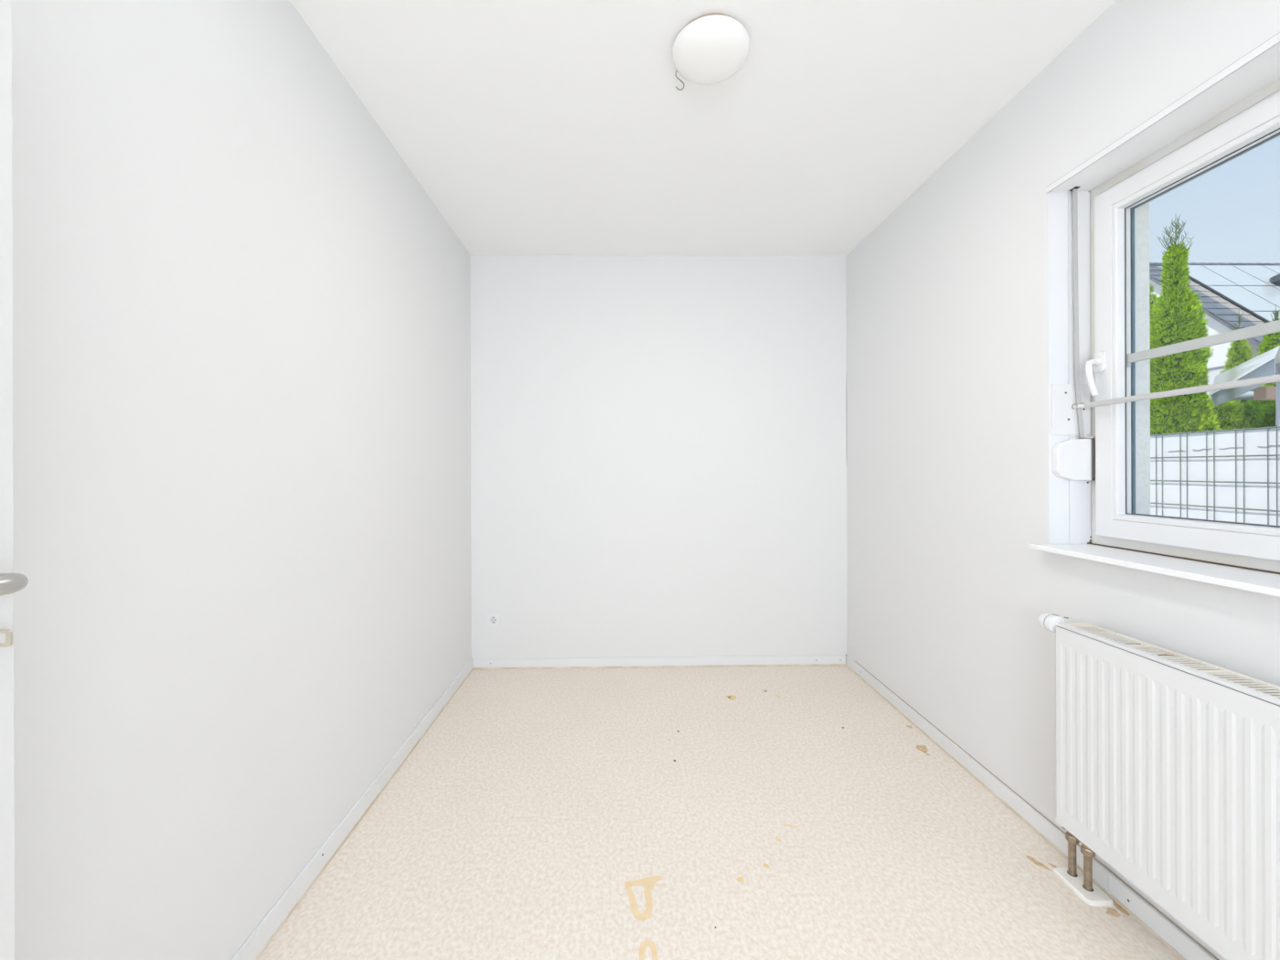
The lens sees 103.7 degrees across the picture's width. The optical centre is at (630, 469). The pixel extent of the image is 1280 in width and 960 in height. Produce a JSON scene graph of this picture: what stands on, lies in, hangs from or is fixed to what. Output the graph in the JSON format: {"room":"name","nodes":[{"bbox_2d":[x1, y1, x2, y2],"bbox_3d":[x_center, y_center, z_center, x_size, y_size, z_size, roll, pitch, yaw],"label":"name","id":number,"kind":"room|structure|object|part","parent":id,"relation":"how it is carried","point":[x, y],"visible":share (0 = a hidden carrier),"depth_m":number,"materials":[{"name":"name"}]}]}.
{"room":"empty room","nodes":[
{"label":"empty room","id":0,"kind":"room"},
{"bbox_2d":[11,0,471,959],"bbox_3d":[-1.065,-0.049,-0.199,0.200,2.650,7.238,0,0,-1],"label":"wall","id":1,"kind":"structure","parent":0,"point":[241,317],"depth_m":1.19,"materials":[{"name":"white paint"}]},
{"bbox_2d":[0,0,28,959],"bbox_3d":[-0.811,0.263,0.218,0.184,2.014,0.872,0,0,-1],"label":"door","id":2,"kind":"structure","parent":1,"relation":"in","point":[11,582],"depth_m":0.65,"materials":[{"name":"white wood"}]},
{"bbox_3d":[-0.762,0.137,0.554,0.074,0.023,0.130,0,0,-1],"label":"handle","id":3,"kind":"part","parent":2,"relation":"part of","materials":[{"name":"silver metal"}]},
{"bbox_2d":[230,657,473,959],"bbox_3d":[-0.953,1.241,-0.197,0.015,0.070,6.838,0,0,-1],"label":"baseboard","id":4,"kind":"structure","parent":1,"relation":"attached to","point":[261,937],"depth_m":1.67,"materials":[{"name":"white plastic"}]},
{"bbox_2d":[469,255,847,659],"bbox_3d":[0.188,-0.053,3.342,2.426,2.650,0.200,0,0,-1],"label":"wall","id":5,"kind":"structure","parent":0,"point":[658,443],"depth_m":3.24,"materials":[{"name":"white paint"}]},
{"bbox_2d":[487,613,500,626],"bbox_3d":[-0.878,0.962,3.216,0.081,0.081,0.014,0,0,-1],"label":"power outlet","id":6,"kind":"object","parent":5,"relation":"attached to","point":[493,619],"visible":1,"depth_m":3.21,"materials":[{"name":"white plastic"}]},
{"bbox_2d":[472,654,846,669],"bbox_3d":[0.194,1.239,3.234,2.402,0.066,0.015,0,0,-1],"label":"baseboard","id":7,"kind":"structure","parent":5,"relation":"attached to","point":[622,662],"depth_m":3.23,"materials":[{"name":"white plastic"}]},
{"bbox_2d":[289,0,1115,255],"bbox_3d":[0.314,-1.503,-0.176,2.968,0.250,7.238,0,0,-1],"label":"ceiling","id":8,"kind":"structure","parent":0,"point":[532,127],"depth_m":1.90,"materials":[{"name":"white paint"}]},
{"bbox_2d":[675,70,683,90],"bbox_3d":[0.169,-1.340,1.729,0.031,0.075,0.003,0,0,-1],"label":"ceiling hook","id":9,"kind":"object","parent":8,"relation":"hanging from","point":[677,70],"visible":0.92,"depth_m":1.73,"materials":[{"name":"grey metal"}]},
{"bbox_2d":[672,12,749,85],"bbox_3d":[0.258,-1.340,1.627,0.248,0.076,0.248,0,0,-1],"label":"ceiling lamp","id":10,"kind":"object","parent":8,"relation":"attached to","point":[710,48],"visible":1,"depth_m":1.58,"materials":[{"name":"beige glass"}]},
{"bbox_2d":[256,665,1182,959],"bbox_3d":[0.322,1.371,-0.176,2.966,0.201,7.238,0,0,-1],"label":"floor","id":11,"kind":"structure","parent":0,"point":[718,813],"depth_m":1.71,"materials":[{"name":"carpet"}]},
{"bbox_2d":[1053,867,1113,906],"bbox_3d":[1.370,1.262,1.526,0.080,0.013,0.132,0,0,-1],"label":"plate","id":12,"kind":"object","parent":11,"relation":"on","point":[1096,897],"visible":0.95,"depth_m":1.50,"materials":[{"name":"white plastic"}]},
{"bbox_2d":[845,0,1279,959],"bbox_3d":[1.631,0.043,-0.153,0.345,2.850,7.238,0,0,-1],"label":"wall","id":13,"kind":"structure","parent":0,"point":[947,400],"depth_m":1.94,"materials":[{"name":"white paint"}]},
{"bbox_2d":[845,654,1218,959],"bbox_3d":[1.457,1.233,-0.156,0.015,0.070,6.838,0,0,-1],"label":"baseboard","id":14,"kind":"structure","parent":13,"relation":"attached to","point":[1157,922],"depth_m":1.70,"materials":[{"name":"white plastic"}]},
{"bbox_2d":[1028,32,1279,597],"bbox_3d":[1.599,-0.338,1.173,0.440,1.257,1.132,0,0,-1],"label":"window","id":15,"kind":"structure","parent":13,"relation":"in","point":[1235,112],"depth_m":1.60,"materials":[{"name":"white plastic"}]},
{"bbox_3d":[1.463,-0.348,1.720,0.070,1.208,0.003,0,0,-1],"label":"reveal panel","id":16,"kind":"part","parent":15,"relation":"part of","materials":[{"name":"white"}]},
{"bbox_2d":[1051,384,1090,435],"bbox_3d":[1.503,-0.204,1.713,0.132,0.173,0.011,0,0,-1],"label":"cover plate","id":17,"kind":"object","parent":15,"relation":"attached to","point":[1064,416],"visible":0.98,"depth_m":1.71,"materials":[{"name":"white plastic"}]},
{"bbox_2d":[1052,436,1095,483],"bbox_3d":[1.505,-0.031,1.706,0.133,0.160,0.025,0,0,-1],"label":"belt winder","id":18,"kind":"object","parent":15,"relation":"attached to","point":[1072,459],"visible":1,"depth_m":1.69,"materials":[{"name":"white plastic"}]},
{"bbox_2d":[1072,189,1084,437],"bbox_3d":[1.520,-0.525,1.705,0.036,0.854,0.004,0,0,-1],"label":"belt","id":19,"kind":"object","parent":15,"relation":"hanging from","point":[1074,191],"visible":1,"depth_m":1.71,"materials":[{"name":"grey fabric"}]},
{"bbox_3d":[1.536,-0.349,1.721,0.075,1.208,0.004,0,0,-1],"label":"reveal panel","id":20,"kind":"part","parent":15,"relation":"part of","materials":[{"name":"white plastic"}]},
{"bbox_3d":[1.524,-0.301,1.654,0.043,0.125,0.032,0,0,-1],"label":"handle","id":21,"kind":"part","parent":15,"relation":"part of","materials":[{"name":"white plastic"}]},
{"bbox_3d":[1.508,-0.954,1.174,0.146,0.003,1.096,0,0,-1],"label":"reveal panel","id":22,"kind":"part","parent":15,"relation":"part of","materials":[{"name":"white"}]},
{"bbox_2d":[1074,373,1279,408],"bbox_3d":[1.528,-0.215,1.172,0.012,0.021,1.082,0,0,-1],"label":"bar","id":23,"kind":"object","parent":15,"relation":"attached to","point":[1274,378],"visible":1,"depth_m":1.37,"materials":[{"name":"grey metal"}]},
{"bbox_3d":[1.616,-0.352,1.176,0.063,1.208,1.096,0,0,-1],"label":"frame","id":24,"kind":"part","parent":15,"relation":"part of","materials":[{"name":"white plastic"}]},
{"bbox_3d":[1.597,-0.346,1.175,0.065,1.135,1.024,0,0,-1],"label":"sash","id":25,"kind":"part","parent":15,"relation":"part of","materials":[{"name":"white plastic"}]},
{"bbox_2d":[1037,612,1279,959],"bbox_3d":[1.375,0.855,1.078,0.135,0.803,1.071,0,0,-1],"label":"radiator","id":26,"kind":"object","parent":13,"relation":"attached to","point":[1168,762],"visible":1,"depth_m":1.22,"materials":[{"name":"white metal"}]},
{"bbox_2d":[1063,622,1279,698],"bbox_3d":[1.365,0.473,1.044,0.063,0.002,1.002,0,0,-1],"label":"grille","id":27,"kind":"object","parent":26,"relation":"attached to","point":[1243,681],"depth_m":1.24,"materials":[{"name":"white metal"}]},
{"label":"outside","id":28,"kind":"structure","parent":0,"visible":0},
{"bbox_3d":[20.774,1.426,7.855,38.200,0.200,65.000,0,0,-1],"label":"ground","id":29,"kind":"structure","parent":28,"visible":0},
{"bbox_2d":[1149,262,1158,409],"bbox_3d":[7.082,-0.770,6.904,0.726,4.280,0.714,0,0,29],"label":"thuja","id":30,"kind":"object","parent":29,"relation":"on","point":[1154,297],"visible":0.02,"depth_m":6.83,"materials":[{"name":"green plant"}]},
{"bbox_2d":[1149,214,1225,508],"bbox_3d":[6.301,-0.792,5.809,0.798,4.330,0.802,0,0,30],"label":"thuja","id":31,"kind":"object","parent":29,"relation":"on","point":[1174,322],"visible":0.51,"depth_m":5.69,"materials":[{"name":"green plant"}]},
{"bbox_2d":[1149,262,1279,397],"bbox_3d":[21.838,-2.847,17.121,9.730,8.339,8.907,0,0,-1],"label":"house","id":32,"kind":"structure","parent":29,"relation":"on","point":[1230,290],"depth_m":15.45,"materials":[{"name":"white"}]},
{"bbox_3d":[18.634,-6.321,16.354,1.005,1.043,1.013,0,0,-1],"label":"panel glass","id":33,"kind":"part","parent":32,"relation":"part of","materials":[{"name":"grey"}]},
{"bbox_3d":[18.634,-6.306,16.369,1.041,1.100,1.070,0,0,-1],"label":"solar panel","id":34,"kind":"part","parent":32,"relation":"part of","materials":[{"name":"grey"}]},
{"bbox_3d":[19.679,-6.324,16.372,1.005,1.043,1.013,0,0,-1],"label":"panel glass","id":35,"kind":"part","parent":32,"relation":"part of","materials":[{"name":"grey"}]},
{"bbox_3d":[19.679,-6.310,16.387,1.041,1.100,1.070,0,0,-1],"label":"solar panel","id":36,"kind":"part","parent":32,"relation":"part of","materials":[{"name":"grey"}]},
{"bbox_3d":[18.656,-5.189,15.284,1.041,1.182,1.150,0,0,-1],"label":"solar panel","id":37,"kind":"part","parent":32,"relation":"part of","materials":[{"name":"grey"}]},
{"bbox_3d":[18.657,-5.203,15.269,1.005,1.126,1.093,0,0,-1],"label":"panel glass","id":38,"kind":"part","parent":32,"relation":"part of","materials":[{"name":"grey glass"}]},
{"bbox_3d":[20.724,-6.328,16.390,1.005,1.043,1.013,0,0,-1],"label":"panel glass","id":39,"kind":"part","parent":32,"relation":"part of","materials":[{"name":"grey"}]},
{"bbox_3d":[19.701,-5.207,15.287,1.005,1.126,1.093,0,0,-1],"label":"panel glass","id":40,"kind":"part","parent":32,"relation":"part of","materials":[{"name":"grey"}]},
{"bbox_3d":[18.679,-4.030,14.160,1.041,1.182,1.150,0,0,-1],"label":"solar panel","id":41,"kind":"part","parent":32,"relation":"part of","materials":[{"name":"grey"}]},
{"bbox_3d":[18.680,-4.045,14.145,1.005,1.126,1.093,0,0,-1],"label":"panel glass","id":42,"kind":"part","parent":32,"relation":"part of","materials":[{"name":"grey glass"}]},
{"bbox_3d":[21.769,-6.331,16.408,1.005,1.043,1.013,0,0,-1],"label":"panel glass","id":43,"kind":"part","parent":32,"relation":"part of","materials":[{"name":"grey"}]},
{"bbox_2d":[1269,273,1279,287],"bbox_3d":[20.594,-5.813,15.867,0.540,0.760,0.540,0,0,-1],"label":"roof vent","id":44,"kind":"object","parent":32,"relation":"attached to","point":[1274,281],"depth_m":15.86,"materials":[{"name":"grey"}]},
{"bbox_2d":[1150,419,1279,525],"bbox_3d":[4.660,0.508,3.555,0.064,1.740,4.250,0,0,-1],"label":"mesh fence","id":45,"kind":"object","parent":29,"relation":"on","point":[1167,451],"visible":0.31,"depth_m":3.97,"materials":[{"name":"grey metal"}]},
{"bbox_2d":[1207,410,1225,456],"bbox_3d":[7.015,0.223,6.316,0.665,2.295,0.668,0,0,-1],"label":"conifer shrub","id":46,"kind":"object","parent":29,"relation":"on","point":[1212,414],"visible":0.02,"depth_m":6.11,"materials":[{"name":"green plant"}]},
{"bbox_2d":[1210,400,1249,509],"bbox_3d":[8.329,0.162,7.172,0.729,2.409,0.728,0,0,-1],"label":"conifer shrub","id":47,"kind":"object","parent":29,"relation":"on","point":[1224,413],"visible":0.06,"depth_m":6.97,"materials":[{"name":"green plant"}]},
{"bbox_2d":[1206,312,1266,430],"bbox_3d":[9.284,-0.547,7.656,0.998,3.820,0.992,0,0,-1],"label":"thuja","id":48,"kind":"object","parent":29,"relation":"on","point":[1237,355],"visible":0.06,"depth_m":7.61,"materials":[{"name":"green plant"}]},
{"bbox_2d":[1209,345,1279,511],"bbox_3d":[7.348,-0.002,4.628,2.332,2.742,2.989,0,0,42],"label":"gazebo","id":49,"kind":"object","parent":29,"relation":"on","point":[1264,365],"visible":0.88,"depth_m":5.18,"materials":[{"name":"white fabric"}]},
{"bbox_3d":[5.736,0.223,4.418,0.060,2.302,0.060,0,0,-1],"label":"leg","id":50,"kind":"part","parent":49,"relation":"part of","materials":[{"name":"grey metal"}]},
{"bbox_2d":[1238,399,1271,510],"bbox_3d":[8.637,0.161,6.751,0.788,2.409,0.810,0,0,-39],"label":"conifer shrub","id":51,"kind":"object","parent":29,"relation":"on","point":[1252,412],"visible":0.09,"depth_m":6.81,"materials":[{"name":"green plant"}]},
{"bbox_2d":[1250,400,1276,511],"bbox_3d":[7.951,0.220,6.064,0.682,2.295,0.678,0,0,-1],"label":"conifer shrub","id":52,"kind":"object","parent":29,"relation":"on","point":[1265,410],"visible":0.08,"depth_m":6.12,"materials":[{"name":"green plant"}]},
{"bbox_2d":[1255,303,1279,385],"bbox_3d":[10.448,-0.661,8.144,1.274,4.040,1.278,0,0,-21],"label":"thuja","id":53,"kind":"object","parent":29,"relation":"on","point":[1273,341],"visible":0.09,"depth_m":8.13,"materials":[{"name":"green plant"}]}
]}

